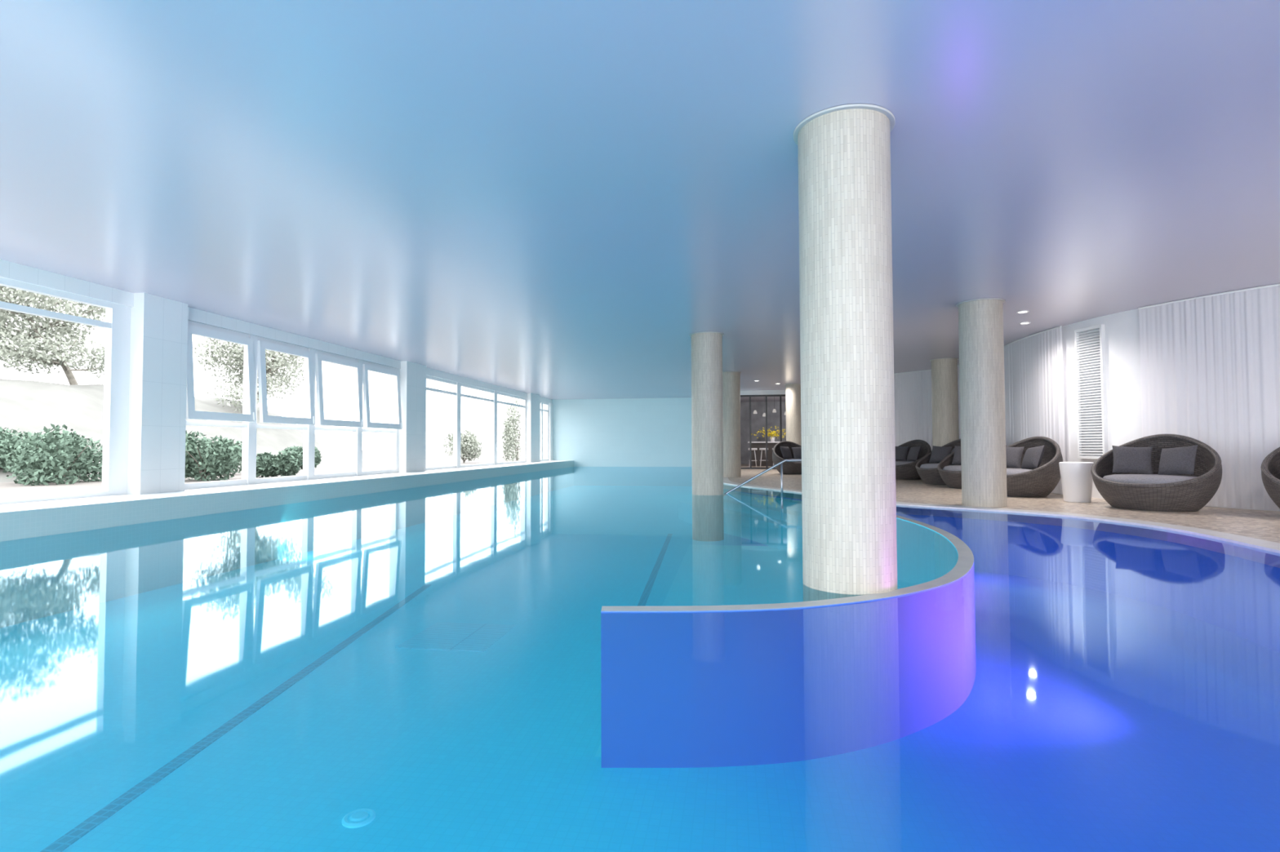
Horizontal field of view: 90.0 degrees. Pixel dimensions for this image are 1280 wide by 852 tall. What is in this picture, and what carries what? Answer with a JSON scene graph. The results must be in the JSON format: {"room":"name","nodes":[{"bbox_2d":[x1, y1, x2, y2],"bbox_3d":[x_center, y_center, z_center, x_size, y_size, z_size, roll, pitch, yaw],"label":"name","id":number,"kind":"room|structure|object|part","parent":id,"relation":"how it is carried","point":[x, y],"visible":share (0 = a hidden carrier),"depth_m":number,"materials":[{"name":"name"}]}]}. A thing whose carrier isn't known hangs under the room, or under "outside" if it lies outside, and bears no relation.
{"room":"spa","nodes":[
{"label":"spa","id":0,"kind":"room"},
{"bbox_2d":[0,258,552,494],"bbox_3d":[-6.249,-0.070,12.851,0.410,3.190,31.600,0,-2,8],"label":"wall","id":1,"kind":"structure","parent":0,"point":[157,423],"depth_m":9.02,"materials":[{"name":"white paint"}]},
{"bbox_2d":[0,277,131,504],"bbox_3d":[-7.358,-0.435,5.543,0.120,2.530,6.200,0,-2,8],"label":"window","id":2,"kind":"structure","parent":1,"relation":"in","point":[117,324],"depth_m":8.37,"materials":[{"name":"white"}]},
{"bbox_2d":[184,320,402,489],"bbox_3d":[-6.275,-0.224,12.405,0.269,2.530,6.300,0,-2,8],"label":"window","id":3,"kind":"structure","parent":1,"relation":"in","point":[255,347],"depth_m":11.71,"materials":[{"name":"white"}]},
{"bbox_3d":[-6.572,-0.785,10.059,0.085,1.400,1.340,-4,-2,8],"label":"sash","id":4,"kind":"part","parent":3,"relation":"part of","materials":[{"name":"white"}]},
{"bbox_3d":[-6.353,-0.739,11.558,0.085,1.400,1.370,-4,-2,8],"label":"sash","id":5,"kind":"part","parent":3,"relation":"part of","materials":[{"name":"white"}]},
{"bbox_3d":[-6.125,-0.691,13.105,0.085,1.400,1.440,-4,-2,8],"label":"sash","id":6,"kind":"part","parent":3,"relation":"part of","materials":[{"name":"white"}]},
{"bbox_3d":[-5.891,-0.642,14.702,0.085,1.400,1.470,-4,-2,8],"label":"sash","id":7,"kind":"part","parent":3,"relation":"part of","materials":[{"name":"white"}]},
{"bbox_2d":[426,375,525,470],"bbox_3d":[-5.122,0.035,20.772,0.120,2.530,8.600,0,-2,8],"label":"window","id":8,"kind":"structure","parent":1,"relation":"in","point":[457,393],"depth_m":19.74,"materials":[{"name":"white"}]},
{"bbox_2d":[540,401,548,461],"bbox_3d":[-4.186,0.233,27.151,0.120,2.530,1.900,0,-2,8],"label":"window","id":9,"kind":"structure","parent":1,"relation":"in","point":[546,411],"depth_m":27.47,"materials":[{"name":"white"}]},
{"bbox_2d":[551,397,692,466],"bbox_3d":[-0.086,0.700,28.001,8.100,3.820,0.200,0,-2,8],"label":"wall","id":10,"kind":"structure","parent":0,"point":[612,432],"depth_m":28.00,"materials":[{"name":"white paint"}]},
{"bbox_2d":[0,466,1244,552],"bbox_3d":[0.489,1.270,11.821,11.560,0.001,31.600,0,-2,8],"label":"wall","id":11,"kind":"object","parent":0,"point":[571,493],"visible":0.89,"depth_m":8.79,"materials":[{"name":"tile"}]},
{"bbox_2d":[0,0,1279,402],"bbox_3d":[2.519,-1.740,13.841,17.600,0.150,36.000,0,-2,8],"label":"ceiling","id":12,"kind":"structure","parent":0,"point":[548,199],"depth_m":4.68,"materials":[{"name":"grey paint"}]},
{"bbox_2d":[772,396,776,413],"bbox_3d":[5.668,-0.917,27.004,0.160,0.690,0.160,0,-2,8],"label":"pendant lamp","id":13,"kind":"object","parent":12,"relation":"hanging from","point":[774,409],"visible":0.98,"depth_m":26.99,"materials":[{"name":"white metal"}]},
{"bbox_2d":[893,364,960,451],"bbox_3d":[7.804,-0.079,17.831,0.475,2.944,4.713,0,-2,-14],"label":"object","id":14,"kind":"object","parent":12,"relation":"hanging from","point":[913,389],"visible":0.14,"depth_m":18.03,"materials":[{"name":"white fabric"}]},
{"bbox_2d":[1016,310,1029,313],"bbox_3d":[6.005,-1.790,10.044,0.170,0.011,0.170,0,-2,8],"label":"recessed light","id":15,"kind":"object","parent":12,"relation":"in","point":[1024,311],"visible":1,"depth_m":10.04,"materials":[{"name":"white"}]},
{"bbox_2d":[1004,325,1065,493],"bbox_3d":[7.690,-0.222,13.274,0.169,2.944,4.269,-1,-2,10],"label":"curtain","id":16,"kind":"object","parent":12,"relation":"hanging from","point":[1033,366],"visible":0.41,"depth_m":12.01,"materials":[{"name":"white fabric"}]},
{"bbox_2d":[1137,284,1279,510],"bbox_3d":[8.125,-0.366,8.741,0.206,2.944,2.208,1,-2,-32],"label":"curtain","id":17,"kind":"object","parent":12,"relation":"hanging from","point":[1210,364],"visible":0.77,"depth_m":8.79,"materials":[{"name":"white fabric"}]},
{"bbox_2d":[0,520,1279,851],"bbox_3d":[2.666,2.134,11.525,16.100,0.100,31.700,0,-2,8],"label":"floor","id":18,"kind":"structure","parent":0,"point":[1090,720],"depth_m":3.95,"materials":[{"name":"tile"}]},
{"bbox_2d":[40,584,431,851],"bbox_3d":[-2.571,1.887,4.768,0.085,0.006,6.494,0,-2,-1],"label":"lane line","id":19,"kind":"object","parent":18,"relation":"on","point":[83,828],"visible":1,"depth_m":3.66,"materials":[{"name":"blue tile"}]},
{"bbox_2d":[0,460,573,628],"bbox_3d":[-5.704,1.595,12.720,1.000,1.110,31.600,0,-2,8],"label":"ledge","id":20,"kind":"object","parent":18,"relation":"on","point":[34,584],"visible":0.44,"depth_m":7.79,"materials":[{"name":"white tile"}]},
{"bbox_2d":[342,808,375,828],"bbox_3d":[-1.308,1.820,2.977,0.144,0.018,0.144,0,-2,8],"label":"floor drain","id":21,"kind":"object","parent":18,"relation":"on","point":[359,818],"visible":1,"depth_m":2.96,"materials":[{"name":"teal plastic"}]},
{"bbox_2d":[395,622,515,652],"bbox_3d":[-1.655,1.918,5.846,0.800,0.005,0.800,0,-2,8],"label":"floor grate","id":22,"kind":"object","parent":18,"relation":"on","point":[460,637],"visible":1,"depth_m":5.80,"materials":[{"name":"blue tile"}]},
{"bbox_2d":[636,533,672,606],"bbox_3d":[0.239,2.013,9.104,0.085,0.006,7.006,0,-2,6],"label":"lane line","id":23,"kind":"object","parent":18,"relation":"on","point":[642,602],"visible":0.64,"depth_m":8.56,"materials":[{"name":"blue tile"}]},
{"bbox_2d":[689,331,724,541],"bbox_3d":[1.256,0.192,11.944,0.642,3.817,0.642,0,-2,8],"label":"column","id":24,"kind":"structure","parent":18,"relation":"on","point":[707,420],"depth_m":11.71,"materials":[{"name":"beige tile"}]},
{"bbox_2d":[682,520,797,549],"bbox_3d":[1.750,1.929,13.033,0.474,0.410,4.903,0,-2,-17],"label":"step","id":25,"kind":"structure","parent":18,"relation":"on","point":[775,535],"depth_m":11.08,"materials":[{"name":"teal tile"}]},
{"bbox_2d":[787,521,802,548],"bbox_3d":[2.102,1.860,13.098,0.459,0.550,4.832,0,-2,-17],"label":"step","id":26,"kind":"structure","parent":18,"relation":"on","point":[799,523],"depth_m":10.76,"materials":[{"name":"teal tile"}]},
{"bbox_2d":[724,458,801,493],"bbox_3d":[2.319,1.085,12.014,2.014,0.930,0.092,0,-2,4],"label":"handrail","id":27,"kind":"object","parent":26,"relation":"on","point":[786,460],"visible":0.5,"depth_m":11.97,"materials":[{"name":"silver metal"}]},
{"bbox_3d":[2.651,1.117,11.963,0.038,0.860,0.040,0,-2,8],"label":"post","id":28,"kind":"part","parent":27,"relation":"part of","materials":[{"name":"silver metal"}]},
{"bbox_2d":[595,544,902,757],"bbox_3d":[1.715,1.946,7.167,2.844,0.001,7.715,0,-2,8],"label":"floor","id":29,"kind":"structure","parent":0,"point":[707,575],"depth_m":8.39,"materials":[{"name":"teal tile"}]},
{"bbox_2d":[792,103,897,601],"bbox_3d":[1.349,-0.052,4.172,0.642,3.817,0.642,0,-2,8],"label":"column","id":30,"kind":"structure","parent":29,"relation":"on","point":[849,492],"depth_m":3.94,"materials":[{"name":"beige tile"}]},
{"bbox_2d":[741,464,772,466],"bbox_3d":[8.880,1.804,28.774,9.400,0.100,4.400,0,-2,8],"label":"floor","id":31,"kind":"structure","parent":0,"point":[742,465],"depth_m":27.27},
{"bbox_2d":[747,441,780,466],"bbox_3d":[6.073,1.201,27.587,2.800,1.050,0.760,0,-2,8],"label":"bar table","id":32,"kind":"object","parent":31,"relation":"on","point":[757,445],"depth_m":27.40,"materials":[{"name":"grey wood"}]},
{"bbox_2d":[747,441,780,443],"bbox_3d":[6.072,0.701,27.603,2.800,0.050,0.760,0,-2,8],"label":"countertop","id":33,"kind":"structure","parent":32,"relation":"on","point":[748,442],"depth_m":27.34,"materials":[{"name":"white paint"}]},
{"bbox_2d":[751,426,786,441],"bbox_3d":[5.808,0.334,27.488,2.033,0.678,0.727,0,-2,8],"label":"flower arrangement","id":34,"kind":"object","parent":32,"relation":"on","point":[772,439],"visible":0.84,"depth_m":27.53,"materials":[{"name":"yellow plant"}]},
{"bbox_2d":[740,390,785,395],"bbox_3d":[5.585,-1.270,24.044,3.900,0.170,0.100,0,-2,8],"label":"lintel","id":35,"kind":"object","parent":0,"point":[748,392],"depth_m":24.14,"materials":[{"name":"white paint"}]},
{"bbox_2d":[740,401,786,464],"bbox_3d":[7.012,0.224,27.151,6.000,2.970,6.650,0,-2,8],"label":"wall","id":36,"kind":"structure","parent":0,"point":[757,420],"depth_m":30.53,"materials":[{"name":"paint"}]},
{"bbox_2d":[740,394,785,469],"bbox_3d":[5.584,0.214,23.988,3.910,2.800,0.080,0,-2,8],"label":"window","id":37,"kind":"structure","parent":36,"relation":"in","point":[774,395],"depth_m":24.09,"materials":[{"name":"black metal"}]},
{"bbox_2d":[600,515,976,768],"bbox_3d":[2.376,1.517,6.763,1.948,0.836,8.192,-1,-2,25],"label":"wall","id":38,"kind":"structure","parent":0,"point":[689,686],"depth_m":3.52,"materials":[{"name":"stone"}]},
{"bbox_2d":[728,466,1279,543],"bbox_3d":[6.233,1.204,10.980,9.470,0.001,31.600,0,-2,8],"label":"deck","id":39,"kind":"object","parent":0,"point":[1264,525],"visible":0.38,"depth_m":8.67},
{"bbox_2d":[722,371,741,477],"bbox_3d":[2.570,-0.040,18.230,0.642,2.967,0.642,0,-2,8],"label":"column","id":40,"kind":"structure","parent":39,"relation":"on","point":[731,380],"depth_m":17.98,"materials":[{"name":"beige tile"}]},
{"bbox_2d":[748,448,757,467],"bbox_3d":[4.547,1.286,25.786,0.360,0.782,0.360,0,-2,8],"label":"bar stool","id":41,"kind":"object","parent":39,"relation":"on","point":[752,449],"visible":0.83,"depth_m":25.65,"materials":[{"name":"white"}]},
{"bbox_2d":[759,448,768,467],"bbox_3d":[5.050,1.294,26.116,0.360,0.782,0.360,0,-2,8],"label":"bar stool","id":42,"kind":"object","parent":39,"relation":"on","point":[760,449],"visible":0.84,"depth_m":26.00,"materials":[{"name":"white ceramic"}]},
{"bbox_2d":[772,440,801,474],"bbox_3d":[4.811,0.977,19.929,1.422,1.026,1.188,0,-2,-14],"label":"lounge chair","id":43,"kind":"object","parent":39,"relation":"on","point":[793,467],"visible":0.54,"depth_m":19.63,"materials":[{"name":"grey wicker"}]},
{"bbox_2d":[780,446,791,458],"bbox_3d":[4.543,0.830,19.898,0.477,0.411,0.234,2,-3,-45],"label":"pillow","id":44,"kind":"object","parent":43,"relation":"on","point":[785,451],"visible":0.99,"depth_m":19.78,"materials":[{"name":"grey fabric"}]},
{"bbox_2d":[784,458,801,462],"bbox_3d":[4.816,1.137,19.904,1.176,0.225,0.984,0,-2,-20],"label":"seat cushion","id":45,"kind":"object","parent":43,"relation":"on","point":[784,459],"depth_m":19.41,"materials":[{"name":"grey fabric"}]},
{"bbox_2d":[791,446,801,458],"bbox_3d":[5.022,0.839,20.075,0.502,0.438,0.234,0,-2,-2],"label":"pillow","id":46,"kind":"object","parent":43,"relation":"on","point":[797,451],"visible":0.56,"depth_m":20.00,"materials":[{"name":"grey fabric"}]},
{"bbox_2d":[784,383,801,445],"bbox_3d":[5.263,0.062,21.775,0.642,2.967,0.642,0,-2,8],"label":"column","id":47,"kind":"structure","parent":39,"relation":"on","point":[793,391],"depth_m":21.53,"materials":[{"name":"beige tile"}]},
{"bbox_2d":[895,440,931,479],"bbox_3d":[6.918,0.869,16.729,1.188,1.026,1.422,1,-2,-31],"label":"lounge chair","id":48,"kind":"object","parent":39,"relation":"on","point":[904,470],"visible":0.32,"depth_m":16.29,"materials":[{"name":"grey wicker"}]},
{"bbox_2d":[895,446,908,461],"bbox_3d":[6.866,0.730,16.992,0.482,0.411,0.235,-2,-2,39],"label":"pillow","id":49,"kind":"object","parent":48,"relation":"on","point":[900,451],"visible":0.69,"depth_m":16.88,"materials":[{"name":"grey fabric"}]},
{"bbox_2d":[895,461,914,465],"bbox_3d":[6.901,1.029,16.712,0.984,0.225,1.176,1,-2,-24],"label":"seat cushion","id":50,"kind":"object","parent":48,"relation":"on","point":[897,463],"depth_m":16.28,"materials":[{"name":"grey fabric"}]},
{"bbox_2d":[906,445,920,461],"bbox_3d":[7.076,0.720,16.527,0.234,0.438,0.500,0,-2,-7],"label":"pillow","id":51,"kind":"object","parent":48,"relation":"on","point":[913,454],"visible":0.94,"depth_m":16.40,"materials":[{"name":"grey fabric"}]},
{"bbox_2d":[915,439,960,485],"bbox_3d":[6.911,0.797,14.450,1.188,1.026,1.422,0,-2,-19],"label":"lounge chair","id":52,"kind":"object","parent":39,"relation":"on","point":[928,473],"visible":0.38,"depth_m":14.36,"materials":[{"name":"grey wicker"}]},
{"bbox_2d":[920,463,938,468],"bbox_3d":[6.892,0.957,14.437,0.984,0.225,1.176,0,-2,-13],"label":"seat cushion","id":53,"kind":"object","parent":52,"relation":"on","point":[922,465],"depth_m":14.32,"materials":[{"name":"grey fabric"}]},
{"bbox_2d":[928,445,952,462],"bbox_3d":[6.911,0.658,14.718,0.234,0.411,0.478,1,-2,-38],"label":"pillow","id":54,"kind":"object","parent":52,"relation":"on","point":[938,453],"visible":0.91,"depth_m":14.67,"materials":[{"name":"grey fabric"}]},
{"bbox_2d":[929,357,959,447],"bbox_3d":[7.439,-0.140,15.597,0.642,2.967,0.642,0,-2,8],"label":"column","id":55,"kind":"structure","parent":39,"relation":"on","point":[944,392],"depth_m":15.37,"materials":[{"name":"beige tile"}]},
{"bbox_2d":[937,444,1006,488],"bbox_3d":[6.787,0.753,13.052,1.188,1.026,1.422,0,-2,-12],"label":"lounge chair","id":56,"kind":"object","parent":39,"relation":"on","point":[951,474],"visible":0.34,"depth_m":13.00,"materials":[{"name":"grey wicker"}]},
{"bbox_2d":[942,465,961,471],"bbox_3d":[6.768,0.914,13.043,0.984,0.225,1.176,0,-2,-19],"label":"seat cushion","id":57,"kind":"object","parent":56,"relation":"on","point":[951,468],"depth_m":12.97,"materials":[{"name":"grey fabric"}]},
{"bbox_2d":[951,445,960,464],"bbox_3d":[6.760,0.615,13.325,0.487,0.411,0.241,-2,-2,43],"label":"pillow","id":58,"kind":"object","parent":56,"relation":"on","point":[957,457],"visible":0.36,"depth_m":13.37,"materials":[{"name":"grey fabric"}]},
{"bbox_2d":[955,297,1007,507],"bbox_3d":[5.008,-0.327,9.367,0.642,2.967,0.642,0,-2,8],"label":"column","id":59,"kind":"structure","parent":39,"relation":"on","point":[980,321],"depth_m":9.13,"materials":[{"name":"beige tile"}]},
{"bbox_2d":[1006,436,1062,497],"bbox_3d":[6.590,0.695,11.165,1.188,1.026,1.422,1,-2,-22],"label":"lounge chair","id":60,"kind":"object","parent":39,"relation":"on","point":[1040,482],"visible":0.57,"depth_m":10.65,"materials":[{"name":"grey wicker"}]},
{"bbox_2d":[1005,446,1023,468],"bbox_3d":[6.577,0.556,11.433,0.236,0.411,0.474,1,-2,-39],"label":"pillow","id":61,"kind":"object","parent":60,"relation":"on","point":[1014,455],"visible":0.61,"depth_m":11.30,"materials":[{"name":"grey fabric"}]},
{"bbox_2d":[1006,468,1032,475],"bbox_3d":[6.571,0.855,11.152,0.984,0.225,1.176,0,-2,-16],"label":"seat cushion","id":62,"kind":"object","parent":60,"relation":"on","point":[1009,471],"depth_m":10.74,"materials":[{"name":"grey fabric"}]},
{"bbox_2d":[1021,445,1044,469],"bbox_3d":[6.715,0.545,10.942,0.240,0.438,0.493,0,-2,-1],"label":"pillow","id":63,"kind":"object","parent":60,"relation":"on","point":[1033,457],"visible":0.98,"depth_m":10.81,"materials":[{"name":"grey fabric"}]},
{"bbox_2d":[1058,462,1093,502],"bbox_3d":[6.727,0.862,9.856,0.450,0.610,0.450,0,-2,8],"label":"side table","id":64,"kind":"object","parent":39,"relation":"on","point":[1077,481],"visible":0.99,"depth_m":9.70,"materials":[{"name":"white plastic"}]},
{"bbox_2d":[1090,434,1222,511],"bbox_3d":[7.045,0.618,8.780,1.188,1.026,1.422,1,-2,-27],"label":"lounge chair","id":65,"kind":"object","parent":39,"relation":"on","point":[1126,491],"visible":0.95,"depth_m":8.53,"materials":[{"name":"grey wicker"}]},
{"bbox_2d":[1111,445,1153,474],"bbox_3d":[6.951,0.480,9.038,0.476,0.411,0.234,-1,-2,33],"label":"pillow","id":66,"kind":"object","parent":65,"relation":"on","point":[1126,460],"visible":1,"depth_m":8.98,"materials":[{"name":"grey fabric"}]},
{"bbox_2d":[1102,474,1196,484],"bbox_3d":[7.027,0.779,8.766,0.984,0.225,1.176,1,-2,-33],"label":"seat cushion","id":67,"kind":"object","parent":65,"relation":"on","point":[1108,478],"depth_m":8.49,"materials":[{"name":"grey fabric"}]},
{"bbox_2d":[1158,444,1197,475],"bbox_3d":[7.229,0.470,8.610,0.239,0.438,0.508,0,-2,-12],"label":"pillow","id":68,"kind":"object","parent":65,"relation":"on","point":[1178,460],"visible":0.97,"depth_m":8.53,"materials":[{"name":"grey fabric"}]},
{"bbox_2d":[1260,447,1279,508],"bbox_3d":[8.013,0.566,7.231,1.188,1.026,1.422,1,-2,-41],"label":"lounge chair","id":69,"kind":"object","parent":39,"relation":"on","point":[1270,465],"visible":1,"depth_m":7.62,"materials":[{"name":"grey wicker"}]},
{"bbox_2d":[935,526,1279,653],"bbox_3d":[3.888,1.719,11.358,3.189,0.710,31.888,0,-2,-4],"label":"wall","id":70,"kind":"structure","parent":0,"point":[1237,596],"depth_m":6.94,"materials":[{"name":"tile"}]},
{"bbox_2d":[723,476,1279,568],"bbox_3d":[3.881,1.292,11.372,3.199,0.144,31.890,0,-2,-4],"label":"coping","id":71,"kind":"object","parent":70,"relation":"on","point":[1260,551],"visible":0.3,"depth_m":6.39,"materials":[{"name":"stone"}]},
{"bbox_2d":[1053,308,1279,511],"bbox_3d":[8.722,-0.310,9.234,2.302,3.040,28.966,0,-2,-3],"label":"wall","id":72,"kind":"structure","parent":0,"point":[1123,389],"depth_m":10.18,"materials":[{"name":"white paint"}]},
{"bbox_2d":[1074,324,1107,459],"bbox_3d":[7.470,-0.548,10.602,0.070,2.190,0.540,0,-2,-9],"label":"air vent","id":73,"kind":"object","parent":72,"relation":"in","point":[1089,342],"visible":0.91,"depth_m":10.59,"materials":[{"name":"white metal"}]},
{"label":"outside","id":74,"kind":"structure","parent":0,"visible":0},
{"bbox_2d":[0,451,543,498],"bbox_3d":[-42.795,2.656,46.647,81.750,0.320,160.000,0,-2,8],"label":"ground","id":75,"kind":"structure","parent":74,"point":[7,490],"depth_m":19.64,"materials":[{"name":"white"}]},
{"bbox_2d":[4,423,102,485],"bbox_3d":[-14.887,0.713,16.189,2.259,1.518,2.946,0,-2,-7],"label":"shrub","id":76,"kind":"object","parent":75,"relation":"on","point":[44,462],"visible":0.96,"depth_m":15.55,"materials":[{"name":"green plant"}]},
{"bbox_2d":[185,430,241,481],"bbox_3d":[-11.838,0.796,17.049,2.075,1.389,2.232,1,-2,-33],"label":"shrub","id":77,"kind":"object","parent":75,"relation":"on","point":[206,457],"visible":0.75,"depth_m":16.84,"materials":[{"name":"green plant"}]},
{"bbox_2d":[185,439,242,476],"bbox_3d":[-13.896,0.978,20.276,2.280,1.244,2.342,-2,-2,37],"label":"shrub","id":78,"kind":"object","parent":75,"relation":"on","point":[237,442],"visible":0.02,"depth_m":20.66,"materials":[{"name":"green plant"}]},
{"bbox_2d":[256,445,321,478],"bbox_3d":[-10.416,1.053,18.815,1.608,0.982,1.600,0,-2,8],"label":"shrub","id":79,"kind":"object","parent":75,"relation":"on","point":[288,463],"visible":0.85,"depth_m":18.34,"materials":[{"name":"green plant"}]},
{"bbox_2d":[442,429,484,462],"bbox_3d":[-9.612,1.090,34.627,2.016,1.887,2.155,0,-2,8],"label":"shrub","id":80,"kind":"object","parent":75,"relation":"on","point":[470,445],"visible":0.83,"depth_m":34.22,"materials":[{"name":"green plant"}]},
{"bbox_2d":[499,397,520,462],"bbox_3d":[-7.225,-0.038,36.431,1.432,4.223,1.771,0,-2,8],"label":"shrub","id":81,"kind":"object","parent":75,"relation":"on","point":[510,431],"visible":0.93,"depth_m":36.08,"materials":[{"name":"green plant"}]},
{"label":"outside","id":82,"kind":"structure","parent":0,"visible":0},
{"bbox_2d":[0,378,435,482],"bbox_3d":[-31.266,0.010,23.902,40.800,4.040,70.200,0,-2,8],"label":"exterior wall","id":83,"kind":"structure","parent":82,"point":[25,406],"depth_m":23.65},
{"bbox_2d":[0,314,30,360],"bbox_3d":[-32.997,-4.107,29.792,5.869,5.786,7.471,0,-2,-18],"label":"tree","id":84,"kind":"object","parent":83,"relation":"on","point":[4,314],"visible":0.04,"depth_m":31.94,"materials":[{"name":"green plant"}]},
{"bbox_2d":[0,426,94,475],"bbox_3d":[-17.455,0.703,17.798,3.405,1.460,2.607,0,-2,2],"label":"shrub","id":85,"kind":"object","parent":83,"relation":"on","point":[6,439],"visible":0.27,"depth_m":17.42,"materials":[{"name":"green plant"}]},
{"bbox_2d":[0,285,106,385],"bbox_3d":[-24.113,-3.852,26.032,7.173,5.603,7.756,0,-2,2],"label":"tree","id":86,"kind":"object","parent":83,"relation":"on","point":[26,340],"visible":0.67,"depth_m":25.51,"materials":[{"name":"broad leaves"},{"name":"bark"}]},
{"bbox_2d":[192,335,304,412],"bbox_3d":[-19.096,-2.674,32.603,6.009,5.587,6.697,0,-2,8],"label":"tree","id":87,"kind":"object","parent":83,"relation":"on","point":[274,362],"visible":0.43,"depth_m":31.52,"materials":[{"name":"broad leaves"},{"name":"bark"}]}
]}

